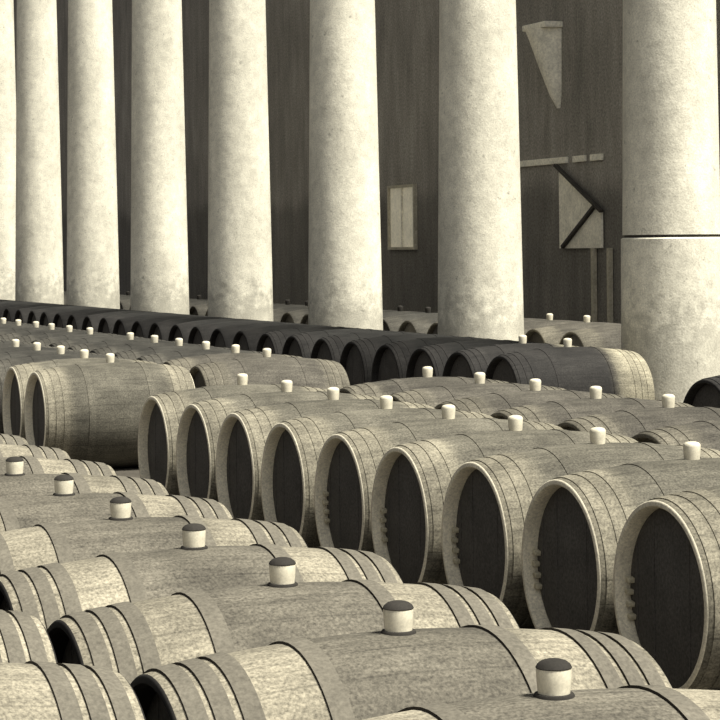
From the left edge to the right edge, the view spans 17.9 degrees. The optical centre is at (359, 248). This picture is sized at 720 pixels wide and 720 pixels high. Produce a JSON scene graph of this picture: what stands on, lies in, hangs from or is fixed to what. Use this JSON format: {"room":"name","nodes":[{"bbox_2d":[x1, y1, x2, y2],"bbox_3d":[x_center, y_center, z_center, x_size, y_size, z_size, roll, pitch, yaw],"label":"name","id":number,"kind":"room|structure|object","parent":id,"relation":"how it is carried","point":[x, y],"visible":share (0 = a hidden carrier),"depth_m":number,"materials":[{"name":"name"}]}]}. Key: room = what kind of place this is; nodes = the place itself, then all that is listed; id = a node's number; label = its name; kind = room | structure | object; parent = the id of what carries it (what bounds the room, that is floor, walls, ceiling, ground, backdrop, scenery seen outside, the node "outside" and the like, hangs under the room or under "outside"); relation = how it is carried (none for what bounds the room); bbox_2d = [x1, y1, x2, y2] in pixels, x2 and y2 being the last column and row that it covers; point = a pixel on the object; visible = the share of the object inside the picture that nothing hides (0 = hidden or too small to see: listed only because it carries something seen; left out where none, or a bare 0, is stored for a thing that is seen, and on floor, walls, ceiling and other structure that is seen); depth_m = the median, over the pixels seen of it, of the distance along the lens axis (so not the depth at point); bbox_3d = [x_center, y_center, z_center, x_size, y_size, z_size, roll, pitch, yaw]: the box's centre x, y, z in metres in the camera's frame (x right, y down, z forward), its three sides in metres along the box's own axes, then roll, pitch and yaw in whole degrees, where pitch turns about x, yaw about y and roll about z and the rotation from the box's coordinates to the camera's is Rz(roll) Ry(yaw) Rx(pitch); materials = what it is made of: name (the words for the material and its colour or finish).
{"room":"wine cellar","nodes":[
{"label":"wine cellar","id":0,"kind":"room"},
{"bbox_2d":[113,466,139,477],"bbox_3d":[-11.482,2.081,43.792,24.000,0.200,112.000,-1,0,-21],"label":"floor","id":1,"kind":"structure","parent":0,"point":[125,471],"depth_m":19.34,"materials":[{"name":"grey concrete"}]},
{"bbox_2d":[0,0,15,300],"bbox_3d":[-8.153,-2.603,51.306,1.060,9.100,1.060,-1,0,-21],"label":"column","id":2,"kind":"structure","parent":1,"relation":"on","point":[7,43],"depth_m":50.96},
{"bbox_2d":[0,301,25,303],"bbox_3d":[-6.630,1.462,43.358,1.376,0.940,0.940,-1,0,-21],"label":"wine cask","id":3,"kind":"object","parent":1,"relation":"on","point":[0,301],"visible":0.03,"depth_m":43.27,"materials":[{"name":"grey wood"}]},
{"bbox_2d":[0,434,28,445],"bbox_3d":[-2.478,1.404,12.496,1.308,0.973,0.894,-1,0,-21],"label":"wine cask","id":4,"kind":"object","parent":1,"relation":"on","point":[4,438],"visible":0.14,"depth_m":12.58,"materials":[{"name":"brown wood"}]},
{"bbox_2d":[0,340,32,344],"bbox_3d":[-4.125,1.413,24.835,1.332,0.988,0.910,-1,0,-21],"label":"wine cask","id":5,"kind":"object","parent":1,"relation":"on","point":[1,341],"visible":0.06,"depth_m":24.90,"materials":[{"name":"brown wood"}]},
{"bbox_2d":[0,302,38,305],"bbox_3d":[-6.282,1.459,42.472,1.376,0.940,0.940,-1,0,-21],"label":"wine cask","id":6,"kind":"object","parent":1,"relation":"on","point":[11,303],"visible":0.1,"depth_m":42.30,"materials":[{"name":"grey wood"}]},
{"bbox_2d":[0,318,42,325],"bbox_3d":[-4.787,1.420,30.706,1.332,0.988,0.910,-1,0,-21],"label":"wine cask","id":7,"kind":"object","parent":1,"relation":"on","point":[2,320],"visible":0.05,"depth_m":30.67,"materials":[{"name":"brown wood"}]},
{"bbox_2d":[0,303,51,317],"bbox_3d":[-5.935,1.455,41.585,1.376,0.940,0.940,-1,0,-21],"label":"wine cask","id":8,"kind":"object","parent":1,"relation":"on","point":[2,308],"visible":0.09,"depth_m":41.33,"materials":[{"name":"brown wood"}]},
{"bbox_2d":[0,343,55,347],"bbox_3d":[-3.811,1.410,23.970,1.332,0.988,0.910,-1,0,-21],"label":"wine cask","id":9,"kind":"object","parent":1,"relation":"on","point":[1,344],"visible":0.03,"depth_m":23.96,"materials":[{"name":"brown wood"}]},
{"bbox_2d":[0,610,57,663],"bbox_3d":[-1.519,1.386,6.146,1.332,0.991,0.910,-1,0,-21],"label":"wine cask","id":10,"kind":"object","parent":1,"relation":"on","point":[23,638],"visible":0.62,"depth_m":6.18,"materials":[{"name":"brown wood"}]},
{"bbox_2d":[0,319,59,329],"bbox_3d":[-4.458,1.417,29.846,1.332,0.988,0.910,-1,0,-21],"label":"wine cask","id":11,"kind":"object","parent":1,"relation":"on","point":[18,321],"visible":0.14,"depth_m":29.76,"materials":[{"name":"brown wood"}]},
{"bbox_2d":[3,304,62,321],"bbox_3d":[-5.611,1.452,40.690,1.376,0.940,0.940,-1,0,-21],"label":"wine cask","id":12,"kind":"object","parent":1,"relation":"on","point":[9,313],"visible":0.12,"depth_m":40.45,"materials":[{"name":"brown wood"}]},
{"bbox_2d":[0,444,70,459],"bbox_3d":[-2.145,1.401,11.662,1.308,0.973,0.894,-1,0,-21],"label":"wine cask","id":13,"kind":"object","parent":1,"relation":"on","point":[6,450],"visible":0.12,"depth_m":11.71,"materials":[{"name":"brown wood"}]},
{"bbox_2d":[15,0,63,304],"bbox_3d":[-6.698,-2.617,47.527,1.060,9.100,1.060,-1,0,-21],"label":"column","id":14,"kind":"structure","parent":1,"relation":"on","point":[39,245],"depth_m":47.13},
{"bbox_2d":[0,339,79,352],"bbox_3d":[-3.478,1.407,23.113,1.332,0.988,0.910,-1,0,-21],"label":"wine cask","id":15,"kind":"object","parent":1,"relation":"on","point":[15,342],"visible":0.16,"depth_m":23.05,"materials":[{"name":"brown wood"}]},
{"bbox_2d":[0,321,84,334],"bbox_3d":[-4.106,1.413,28.996,1.332,0.988,0.910,-1,0,-21],"label":"wine cask","id":16,"kind":"object","parent":1,"relation":"on","point":[35,323],"visible":0.09,"depth_m":28.87,"materials":[{"name":"brown wood"}]},
{"bbox_2d":[14,305,75,322],"bbox_3d":[-5.266,1.449,39.803,1.376,0.940,0.940,-1,0,-21],"label":"wine cask","id":17,"kind":"object","parent":1,"relation":"on","point":[22,314],"visible":0.16,"depth_m":39.56,"materials":[{"name":"brown wood"}]},
{"bbox_2d":[0,323,100,339],"bbox_3d":[-3.792,1.410,28.131,1.332,0.988,0.910,-1,0,-21],"label":"wine cask","id":18,"kind":"object","parent":1,"relation":"on","point":[51,326],"visible":0.13,"depth_m":27.94,"materials":[{"name":"brown wood"}]},
{"bbox_2d":[0,342,101,359],"bbox_3d":[-3.141,1.403,22.256,1.332,0.988,0.910,-1,0,-21],"label":"wine cask","id":19,"kind":"object","parent":1,"relation":"on","point":[36,350],"visible":0.11,"depth_m":22.15,"materials":[{"name":"brown wood"}]},
{"bbox_2d":[27,306,88,323],"bbox_3d":[-4.909,1.445,38.920,1.376,0.940,0.940,-1,0,-21],"label":"wine cask","id":20,"kind":"object","parent":1,"relation":"on","point":[34,315],"visible":0.14,"depth_m":38.70,"materials":[{"name":"brown wood"}]},
{"bbox_2d":[0,456,116,475],"bbox_3d":[-1.820,1.398,10.825,1.308,0.973,0.894,-1,0,-21],"label":"wine cask","id":21,"kind":"object","parent":1,"relation":"on","point":[32,465],"visible":0.15,"depth_m":10.84,"materials":[{"name":"brown wood"}]},
{"bbox_2d":[0,346,130,433],"bbox_3d":[-2.798,1.400,21.403,1.332,0.988,0.910,-1,0,-21],"label":"wine cask","id":22,"kind":"object","parent":1,"relation":"on","point":[5,364],"visible":0.14,"depth_m":21.16,"materials":[{"name":"brown wood"}]},
{"bbox_2d":[14,325,116,342],"bbox_3d":[-3.463,1.407,27.272,1.332,0.988,0.910,-1,0,-21],"label":"wine cask","id":23,"kind":"object","parent":1,"relation":"on","point":[29,338],"visible":0.09,"depth_m":27.07,"materials":[{"name":"brown wood"}]},
{"bbox_2d":[0,661,145,719],"bbox_3d":[-1.194,1.383,5.285,1.332,0.991,0.910,-1,0,-21],"label":"wine cask","id":24,"kind":"object","parent":1,"relation":"on","point":[30,690],"visible":1,"depth_m":5.31,"materials":[{"name":"brown wood"}]},
{"bbox_2d":[39,307,111,325],"bbox_3d":[-4.582,1.442,38.026,1.376,0.940,0.940,-1,0,-21],"label":"wine cask","id":25,"kind":"object","parent":1,"relation":"on","point":[47,317],"visible":0.11,"depth_m":37.81,"materials":[{"name":"brown wood"}]},
{"bbox_2d":[2,349,156,439],"bbox_3d":[-2.473,1.397,20.542,1.332,0.988,0.910,-1,0,-21],"label":"wine cask","id":26,"kind":"object","parent":1,"relation":"on","point":[17,376],"visible":0.28,"depth_m":20.41,"materials":[{"name":"grey wood"}]},
{"bbox_2d":[0,456,168,498],"bbox_3d":[-1.504,1.395,9.985,1.308,0.973,0.894,-1,0,-21],"label":"wine cask","id":27,"kind":"object","parent":1,"relation":"on","point":[14,483],"visible":0.24,"depth_m":9.95,"materials":[{"name":"brown wood"}]},
{"bbox_2d":[31,327,142,345],"bbox_3d":[-3.118,1.403,26.419,1.332,0.988,0.910,-1,0,-21],"label":"wine cask","id":28,"kind":"object","parent":1,"relation":"on","point":[46,341],"visible":0.16,"depth_m":26.24,"materials":[{"name":"brown wood"}]},
{"bbox_2d":[53,308,124,327],"bbox_3d":[-4.238,1.438,37.138,1.376,0.940,0.940,-1,0,-21],"label":"wine cask","id":29,"kind":"object","parent":1,"relation":"on","point":[60,320],"visible":0.12,"depth_m":36.92,"materials":[{"name":"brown wood"}]},
{"bbox_2d":[67,0,119,308],"bbox_3d":[-5.099,-2.633,43.374,1.060,9.100,1.060,-1,0,-21],"label":"column","id":30,"kind":"structure","parent":1,"relation":"on","point":[92,215],"depth_m":42.98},
{"bbox_2d":[67,310,137,329],"bbox_3d":[-3.899,1.435,36.248,1.376,0.940,0.940,-1,0,-21],"label":"wine cask","id":31,"kind":"object","parent":1,"relation":"on","point":[76,320],"visible":0.17,"depth_m":36.00,"materials":[{"name":"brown wood"}]},
{"bbox_2d":[49,337,164,348],"bbox_3d":[-2.794,1.439,25.558,1.332,0.910,0.910,-1,0,-21],"label":"wine cask","id":32,"kind":"object","parent":1,"relation":"on","point":[68,343],"visible":0.11,"depth_m":25.35,"materials":[{"name":"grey wood"}]},
{"bbox_2d":[24,353,194,467],"bbox_3d":[-2.147,1.393,19.682,1.332,0.988,0.910,-1,0,-21],"label":"wine cask","id":33,"kind":"object","parent":1,"relation":"on","point":[91,412],"visible":0.59,"depth_m":19.30,"materials":[{"name":"grey wood"}]},
{"bbox_2d":[81,311,150,331],"bbox_3d":[-3.550,1.432,35.363,1.376,0.940,0.940,-1,0,-21],"label":"wine cask","id":34,"kind":"object","parent":1,"relation":"on","point":[92,321],"visible":0.13,"depth_m":35.10,"materials":[{"name":"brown wood"}]},
{"bbox_2d":[0,475,232,531],"bbox_3d":[-1.180,1.391,9.147,1.308,0.973,0.894,-1,0,-21],"label":"wine cask","id":35,"kind":"object","parent":1,"relation":"on","point":[64,506],"visible":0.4,"depth_m":9.06,"materials":[{"name":"brown wood"}]},
{"bbox_2d":[68,332,174,351],"bbox_3d":[-2.477,1.397,24.694,1.332,0.988,0.910,-1,0,-21],"label":"wine cask","id":36,"kind":"object","parent":1,"relation":"on","point":[130,336],"visible":0.18,"depth_m":24.49,"materials":[{"name":"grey wood"}]},
{"bbox_2d":[120,299,129,309],"bbox_3d":[-4.026,1.383,44.698,1.412,1.047,0.965,-1,0,-21],"label":"wine cask","id":37,"kind":"object","parent":1,"relation":"on","point":[124,304],"visible":0.06,"depth_m":44.28,"materials":[{"name":"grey wood"}]},
{"bbox_2d":[97,312,175,333],"bbox_3d":[-3.198,1.428,34.478,1.376,0.940,0.940,-1,0,-21],"label":"wine cask","id":38,"kind":"object","parent":1,"relation":"on","point":[106,324],"visible":0.2,"depth_m":34.27,"materials":[{"name":"brown wood"}]},
{"bbox_2d":[113,314,186,335],"bbox_3d":[-2.872,1.425,33.583,1.376,0.940,0.940,-1,0,-21],"label":"wine cask","id":39,"kind":"object","parent":1,"relation":"on","point":[122,326],"visible":0.14,"depth_m":33.36,"materials":[{"name":"brown wood"}]},
{"bbox_2d":[89,335,213,354],"bbox_3d":[-2.138,1.393,23.839,1.332,0.988,0.910,-1,0,-21],"label":"wine cask","id":40,"kind":"object","parent":1,"relation":"on","point":[154,338],"visible":0.12,"depth_m":23.64,"materials":[{"name":"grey wood"}]},
{"bbox_2d":[0,497,307,573],"bbox_3d":[-0.865,1.388,8.306,1.308,0.973,0.894,-1,0,-21],"label":"wine cask","id":41,"kind":"object","parent":1,"relation":"on","point":[45,543],"visible":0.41,"depth_m":8.15,"materials":[{"name":"brown wood"}]},
{"bbox_2d":[130,0,188,314],"bbox_3d":[-3.461,-2.650,39.118,1.060,9.100,1.060,-1,0,-21],"label":"column","id":42,"kind":"structure","parent":1,"relation":"on","point":[159,239],"depth_m":38.71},
{"bbox_2d":[131,315,211,337],"bbox_3d":[-2.526,1.421,32.697,1.376,0.940,0.940,-1,0,-21],"label":"wine cask","id":43,"kind":"object","parent":1,"relation":"on","point":[140,328],"visible":0.16,"depth_m":32.46,"materials":[{"name":"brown wood"}]},
{"bbox_2d":[114,338,230,359],"bbox_3d":[-1.815,1.390,22.977,1.332,0.988,0.910,-1,0,-21],"label":"wine cask","id":44,"kind":"object","parent":1,"relation":"on","point":[134,354],"visible":0.16,"depth_m":22.77,"materials":[{"name":"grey wood"}]},
{"bbox_2d":[148,317,234,340],"bbox_3d":[-2.188,1.418,31.807,1.376,0.940,0.940,-1,0,-21],"label":"wine cask","id":45,"kind":"object","parent":1,"relation":"on","point":[162,329],"visible":0.2,"depth_m":31.55,"materials":[{"name":"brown wood"}]},
{"bbox_2d":[189,303,207,315],"bbox_3d":[-2.248,1.365,40.106,1.412,1.047,0.965,-1,0,-21],"label":"wine cask","id":46,"kind":"object","parent":1,"relation":"on","point":[201,309],"visible":0.1,"depth_m":39.75,"materials":[{"name":"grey wood"}]},
{"bbox_2d":[189,301,207,309],"bbox_3d":[-2.593,1.368,41.028,1.412,1.047,0.965,-1,0,-21],"label":"wine cask","id":47,"kind":"object","parent":1,"relation":"on","point":[191,304],"visible":0.02,"depth_m":40.76,"materials":[{"name":"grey wood"}]},
{"bbox_2d":[189,295,207,302],"bbox_3d":[-2.946,1.372,41.947,1.412,1.047,0.965,-1,0,-22],"label":"wine cask","id":48,"kind":"object","parent":1,"relation":"on","point":[198,296],"visible":0.1,"depth_m":41.87,"materials":[{"name":"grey wood"}]},
{"bbox_2d":[136,341,262,363],"bbox_3d":[-1.486,1.387,22.118,1.332,0.988,0.910,-1,0,-21],"label":"wine cask","id":49,"kind":"object","parent":1,"relation":"on","point":[159,358],"visible":0.13,"depth_m":21.91,"materials":[{"name":"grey wood"}]},
{"bbox_2d":[0,523,402,629],"bbox_3d":[-0.538,1.385,7.470,1.308,0.973,0.894,-1,0,-21],"label":"wine cask","id":50,"kind":"object","parent":1,"relation":"on","point":[49,592],"visible":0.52,"depth_m":7.27,"materials":[{"name":"brown wood"}]},
{"bbox_2d":[168,318,250,342],"bbox_3d":[-1.832,1.414,30.924,1.376,0.940,0.940,-1,0,-21],"label":"wine cask","id":51,"kind":"object","parent":1,"relation":"on","point":[181,330],"visible":0.11,"depth_m":30.68,"materials":[{"name":"brown wood"}]},
{"bbox_2d":[188,320,273,344],"bbox_3d":[-1.500,1.411,30.031,1.376,0.940,0.940,-1,0,-21],"label":"wine cask","id":52,"kind":"object","parent":1,"relation":"on","point":[198,334],"visible":0.16,"depth_m":29.81,"materials":[{"name":"brown wood"}]},
{"bbox_2d":[138,373,326,495],"bbox_3d":[-0.832,1.380,16.245,1.332,0.988,0.910,-1,0,-21],"label":"wine cask","id":53,"kind":"object","parent":1,"relation":"on","point":[161,414],"visible":0.27,"depth_m":16.05,"materials":[{"name":"grey wood"}]},
{"bbox_2d":[163,344,301,370],"bbox_3d":[-1.153,1.384,21.261,1.332,0.988,0.910,-1,0,-21],"label":"wine cask","id":54,"kind":"object","parent":1,"relation":"on","point":[188,363],"visible":0.14,"depth_m":21.06,"materials":[{"name":"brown wood"}]},
{"bbox_2d":[208,0,272,320],"bbox_3d":[-1.866,-2.666,34.975,1.060,9.100,1.060,-1,0,-21],"label":"column","id":55,"kind":"structure","parent":1,"relation":"on","point":[240,286],"depth_m":34.57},
{"bbox_2d":[209,322,298,347],"bbox_3d":[-1.162,1.408,29.142,1.376,0.940,0.940,-1,0,-21],"label":"wine cask","id":56,"kind":"object","parent":1,"relation":"on","point":[223,336],"visible":0.09,"depth_m":28.90,"materials":[{"name":"brown wood"}]},
{"bbox_2d":[189,348,349,388],"bbox_3d":[-0.826,1.380,20.400,1.332,0.988,0.910,-1,0,-21],"label":"wine cask","id":57,"kind":"object","parent":1,"relation":"on","point":[308,372],"visible":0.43,"depth_m":20.17,"materials":[{"name":"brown wood"}]},
{"bbox_2d":[176,380,379,501],"bbox_3d":[-0.489,1.377,15.391,1.332,0.988,0.910,-1,0,-21],"label":"wine cask","id":58,"kind":"object","parent":1,"relation":"on","point":[200,424],"visible":0.3,"depth_m":15.22,"materials":[{"name":"grey wood"}]},
{"bbox_2d":[232,324,332,350],"bbox_3d":[-0.822,1.404,28.252,1.376,0.940,0.940,-1,0,-21],"label":"wine cask","id":59,"kind":"object","parent":1,"relation":"on","point":[247,339],"visible":0.19,"depth_m":28.00,"materials":[{"name":"brown wood"}]},
{"bbox_2d":[47,557,519,683],"bbox_3d":[-0.221,1.382,6.629,1.308,0.973,0.894,-1,0,-21],"label":"wine cask","id":60,"kind":"object","parent":1,"relation":"on","point":[129,639],"visible":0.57,"depth_m":6.43,"materials":[{"name":"brown wood"}]},
{"bbox_2d":[273,300,304,308],"bbox_3d":[-1.177,1.354,37.351,1.412,1.047,0.965,-1,0,-21],"label":"wine cask","id":61,"kind":"object","parent":1,"relation":"on","point":[287,302],"visible":0.05,"depth_m":37.23,"materials":[{"name":"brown wood"}]},
{"bbox_2d":[273,301,307,321],"bbox_3d":[-0.832,1.351,36.429,1.412,1.047,0.965,-1,0,-21],"label":"wine cask","id":62,"kind":"object","parent":1,"relation":"on","point":[278,313],"visible":0.09,"depth_m":36.11,"materials":[{"name":"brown wood"}]},
{"bbox_2d":[280,309,307,323],"bbox_3d":[-0.467,1.347,35.514,1.412,1.047,0.965,-1,0,-21],"label":"wine cask","id":63,"kind":"object","parent":1,"relation":"on","point":[296,316],"visible":0.06,"depth_m":35.19,"materials":[{"name":"brown wood"}]},
{"bbox_2d":[300,314,307,323],"bbox_3d":[-0.132,1.344,34.587,1.412,1.047,0.965,-1,0,-21],"label":"wine cask","id":64,"kind":"object","parent":1,"relation":"on","point":[304,320],"visible":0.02,"depth_m":34.53,"materials":[{"name":"brown wood"}]},
{"bbox_2d":[256,326,360,354],"bbox_3d":[-0.477,1.401,27.365,1.376,0.940,0.940,-1,0,-21],"label":"wine cask","id":65,"kind":"object","parent":1,"relation":"on","point":[274,340],"visible":0.18,"depth_m":27.11,"materials":[{"name":"brown wood"}]},
{"bbox_2d":[216,387,434,520],"bbox_3d":[-0.166,1.374,14.530,1.332,0.988,0.910,-1,0,-21],"label":"wine cask","id":66,"kind":"object","parent":1,"relation":"on","point":[243,434],"visible":0.28,"depth_m":14.34,"materials":[{"name":"grey wood"}]},
{"bbox_2d":[282,329,386,357],"bbox_3d":[-0.137,1.397,26.476,1.376,0.940,0.940,-1,0,-21],"label":"wine cask","id":67,"kind":"object","parent":1,"relation":"on","point":[301,345],"visible":0.21,"depth_m":26.22,"materials":[{"name":"brown wood"}]},
{"bbox_2d":[308,0,382,329],"bbox_3d":[-0.231,-2.682,30.729,1.060,9.100,1.060,-1,0,-21],"label":"column","id":68,"kind":"structure","parent":1,"relation":"on","point":[345,270],"depth_m":30.32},
{"bbox_2d":[311,331,422,362],"bbox_3d":[0.215,1.394,25.591,1.376,0.940,0.940,-1,0,-21],"label":"wine cask","id":69,"kind":"object","parent":1,"relation":"on","point":[331,348],"visible":0.24,"depth_m":25.35,"materials":[{"name":"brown wood"}]},
{"bbox_2d":[261,395,492,547],"bbox_3d":[0.162,1.371,13.670,1.332,0.988,0.910,-1,0,-21],"label":"wine cask","id":70,"kind":"object","parent":1,"relation":"on","point":[292,449],"visible":0.38,"depth_m":13.46,"materials":[{"name":"grey wood"}]},
{"bbox_2d":[340,334,458,385],"bbox_3d":[0.553,1.391,24.701,1.376,0.940,0.940,-1,0,-21],"label":"wine cask","id":71,"kind":"object","parent":1,"relation":"on","point":[357,356],"visible":0.19,"depth_m":24.46,"materials":[{"name":"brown wood"}]},
{"bbox_2d":[130,600,672,719],"bbox_3d":[0.102,1.379,5.791,1.308,0.973,0.894,-1,0,-21],"label":"wine cask","id":72,"kind":"object","parent":1,"relation":"on","point":[392,669],"visible":0.87,"depth_m":5.59,"materials":[{"name":"brown wood"}]},
{"bbox_2d":[383,305,424,317],"bbox_3d":[0.580,1.337,32.751,1.412,1.047,0.965,-1,0,-21],"label":"wine cask","id":73,"kind":"object","parent":1,"relation":"on","point":[400,311],"visible":0.1,"depth_m":32.62,"materials":[{"name":"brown wood"}]},
{"bbox_2d":[383,307,437,330],"bbox_3d":[0.952,1.333,31.838,1.412,1.047,0.965,-1,0,-22],"label":"wine cask","id":74,"kind":"object","parent":1,"relation":"on","point":[393,323],"visible":0.16,"depth_m":31.54,"materials":[{"name":"brown wood"}]},
{"bbox_2d":[398,316,437,333],"bbox_3d":[1.290,1.329,30.913,1.412,1.047,0.965,-1,0,-22],"label":"wine cask","id":75,"kind":"object","parent":1,"relation":"on","point":[418,325],"visible":0.08,"depth_m":30.57,"materials":[{"name":"brown wood"}]},
{"bbox_2d":[339,366,508,397],"bbox_3d":[0.506,1.367,16.970,1.332,0.988,0.910,-1,0,-21],"label":"wine cask","id":76,"kind":"object","parent":1,"relation":"on","point":[378,389],"visible":0.16,"depth_m":16.76,"materials":[{"name":"brown wood"}]},
{"bbox_2d":[427,322,437,333],"bbox_3d":[1.651,1.326,29.996,1.412,1.047,0.965,-1,0,-22],"label":"wine cask","id":77,"kind":"object","parent":1,"relation":"on","point":[433,329],"visible":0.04,"depth_m":29.93,"materials":[{"name":"brown wood"}]},
{"bbox_2d":[371,337,496,381],"bbox_3d":[0.902,1.387,23.816,1.376,0.940,0.940,-1,0,-21],"label":"wine cask","id":78,"kind":"object","parent":1,"relation":"on","point":[391,360],"visible":0.27,"depth_m":23.59,"materials":[{"name":"brown wood"}]},
{"bbox_2d":[314,404,563,552],"bbox_3d":[0.500,1.367,12.815,1.332,0.988,0.910,-1,0,-21],"label":"wine cask","id":79,"kind":"object","parent":1,"relation":"on","point":[349,460],"visible":0.36,"depth_m":12.63,"materials":[{"name":"grey wood"}]},
{"bbox_2d":[406,340,534,377],"bbox_3d":[1.244,1.384,22.927,1.376,0.940,0.940,-1,0,-21],"label":"wine cask","id":80,"kind":"object","parent":1,"relation":"on","point":[436,356],"visible":0.2,"depth_m":22.69,"materials":[{"name":"brown wood"}]},
{"bbox_2d":[390,372,565,407],"bbox_3d":[0.849,1.364,16.116,1.332,0.988,0.910,-1,0,-21],"label":"wine cask","id":81,"kind":"object","parent":1,"relation":"on","point":[432,396],"visible":0.2,"depth_m":15.90,"materials":[{"name":"brown wood"}]},
{"bbox_2d":[438,0,523,340],"bbox_3d":[1.368,-2.698,26.576,1.060,9.100,1.060,-1,0,-21],"label":"column","id":82,"kind":"structure","parent":1,"relation":"on","point":[480,271],"depth_m":26.16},
{"bbox_2d":[371,415,637,584],"bbox_3d":[0.817,1.364,11.951,1.332,0.988,0.910,-1,0,-21],"label":"wine cask","id":83,"kind":"object","parent":1,"relation":"on","point":[412,480],"visible":0.37,"depth_m":11.73,"materials":[{"name":"grey wood"}]},
{"bbox_2d":[442,335,578,377],"bbox_3d":[1.572,1.340,22.033,1.376,1.021,0.940,-1,0,-21],"label":"wine cask","id":84,"kind":"object","parent":1,"relation":"on","point":[462,363],"visible":0.19,"depth_m":21.80,"materials":[{"name":"brown wood"}]},
{"bbox_2d":[435,379,626,415],"bbox_3d":[1.174,1.360,15.256,1.332,0.988,0.910,-1,0,-22],"label":"wine cask","id":85,"kind":"object","parent":1,"relation":"on","point":[488,404],"visible":0.2,"depth_m":15.05,"materials":[{"name":"brown wood"}]},
{"bbox_2d":[524,318,546,321],"bbox_3d":[1.993,1.323,29.073,1.412,1.047,0.965,-1,0,-21],"label":"wine cask","id":86,"kind":"object","parent":1,"relation":"on","point":[525,319],"visible":0.02,"depth_m":29.02,"materials":[{"name":"brown wood"}]},
{"bbox_2d":[364,658,719,719],"bbox_3d":[0.424,1.375,4.953,1.308,0.973,0.894,-1,0,-21],"label":"wine cask","id":87,"kind":"object","parent":1,"relation":"on","point":[554,699],"visible":1,"depth_m":4.91,"materials":[{"name":"brown wood"}]},
{"bbox_2d":[524,313,581,334],"bbox_3d":[2.340,1.319,28.151,1.412,1.047,0.965,-1,0,-21],"label":"wine cask","id":88,"kind":"object","parent":1,"relation":"on","point":[529,325],"visible":0.09,"depth_m":27.97,"materials":[{"name":"brown wood"}]},
{"bbox_2d":[485,338,654,399],"bbox_3d":[1.925,1.337,21.149,1.376,1.021,0.940,-1,0,-21],"label":"wine cask","id":89,"kind":"object","parent":1,"relation":"on","point":[626,373],"visible":0.41,"depth_m":20.86,"materials":[{"name":"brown wood"}]},
{"bbox_2d":[525,315,620,343],"bbox_3d":[2.708,1.315,27.237,1.412,1.047,0.965,-1,0,-21],"label":"wine cask","id":90,"kind":"object","parent":1,"relation":"on","point":[552,334],"visible":0.21,"depth_m":26.97,"materials":[{"name":"brown wood"}]},
{"bbox_2d":[441,427,719,628],"bbox_3d":[1.159,1.361,11.096,1.332,0.988,0.910,-1,0,-21],"label":"wine cask","id":91,"kind":"object","parent":1,"relation":"on","point":[487,501],"visible":0.41,"depth_m":10.86,"materials":[{"name":"grey wood"}]},
{"bbox_2d":[559,325,620,348],"bbox_3d":[3.068,1.312,26.320,1.412,1.047,0.965,-1,0,-21],"label":"wine cask","id":92,"kind":"object","parent":1,"relation":"on","point":[609,336],"visible":0.12,"depth_m":25.93,"materials":[{"name":"brown wood"}]},
{"bbox_2d":[490,386,693,425],"bbox_3d":[1.488,1.357,14.391,1.332,0.988,0.910,-1,0,-21],"label":"wine cask","id":93,"kind":"object","parent":1,"relation":"on","point":[556,412],"visible":0.17,"depth_m":14.18,"materials":[{"name":"brown wood"}]},
{"bbox_2d":[521,441,719,634],"bbox_3d":[1.491,1.357,10.239,1.332,0.988,0.910,-1,0,-21],"label":"wine cask","id":94,"kind":"object","parent":1,"relation":"on","point":[574,523],"visible":0.55,"depth_m":9.99,"materials":[{"name":"grey wood"}]},
{"bbox_2d":[557,394,719,437],"bbox_3d":[1.831,1.354,13.537,1.332,0.988,0.910,-1,0,-21],"label":"wine cask","id":95,"kind":"object","parent":1,"relation":"on","point":[629,422],"visible":0.25,"depth_m":13.30,"materials":[{"name":"brown wood"}]},
{"bbox_2d":[613,485,719,689],"bbox_3d":[1.811,1.354,9.376,1.332,0.988,0.910,-1,0,-21],"label":"wine cask","id":96,"kind":"object","parent":1,"relation":"on","point":[666,574],"visible":0.8,"depth_m":9.13,"materials":[{"name":"grey wood"}]},
{"bbox_2d":[621,0,719,402],"bbox_3d":[3.013,-2.714,22.302,1.060,9.100,1.060,-1,0,-21],"label":"column","id":97,"kind":"structure","parent":1,"relation":"on","point":[670,244],"depth_m":21.88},
{"bbox_2d":[631,419,719,450],"bbox_3d":[2.171,1.350,12.682,1.332,0.988,0.910,-1,0,-22],"label":"wine cask","id":98,"kind":"object","parent":1,"relation":"on","point":[705,432],"visible":0.18,"depth_m":12.38,"materials":[{"name":"brown wood"}]},
{"bbox_2d":[683,375,719,407],"bbox_3d":[3.210,1.330,17.304,1.359,1.008,0.928,-1,0,-21],"label":"wine cask","id":99,"kind":"object","parent":1,"relation":"on","point":[705,392],"visible":0.3,"depth_m":17.16,"materials":[{"name":"brown wood"}]},
{"bbox_2d":[13,0,719,323],"bbox_3d":[-7.728,-3.057,65.080,0.400,10.000,73.000,-1,0,-21],"label":"wall","id":100,"kind":"structure","parent":0,"point":[589,119],"depth_m":41.91,"materials":[{"name":"dark timber"}]},
{"bbox_2d":[387,184,417,249],"bbox_3d":[0.785,-0.582,42.395,0.080,1.200,1.310,-1,0,-21],"label":"window","id":101,"kind":"structure","parent":100,"relation":"in","point":[402,234],"depth_m":42.37,"materials":[{"name":"grey wood"}]},
{"bbox_2d":[522,21,562,108],"bbox_3d":[2.876,-2.908,36.458,0.440,1.370,0.860,-1,0,-21],"label":"corbel","id":102,"kind":"object","parent":100,"relation":"attached to","point":[544,37],"visible":1,"depth_m":36.17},
{"bbox_2d":[520,154,603,166],"bbox_3d":[2.862,-1.393,36.993,0.050,0.100,4.620,-1,0,-21],"label":"wall rail","id":103,"kind":"object","parent":100,"relation":"attached to","point":[593,157],"visible":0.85,"depth_m":36.16,"materials":[{"name":"grey wood"}]},
{"bbox_2d":[553,164,612,322],"bbox_3d":[3.447,-0.059,35.389,0.105,2.582,1.805,-1,0,-21],"label":"shutter","id":104,"kind":"object","parent":100,"relation":"attached to","point":[580,216],"visible":0.86,"depth_m":35.32,"materials":[{"name":"grey wood"}]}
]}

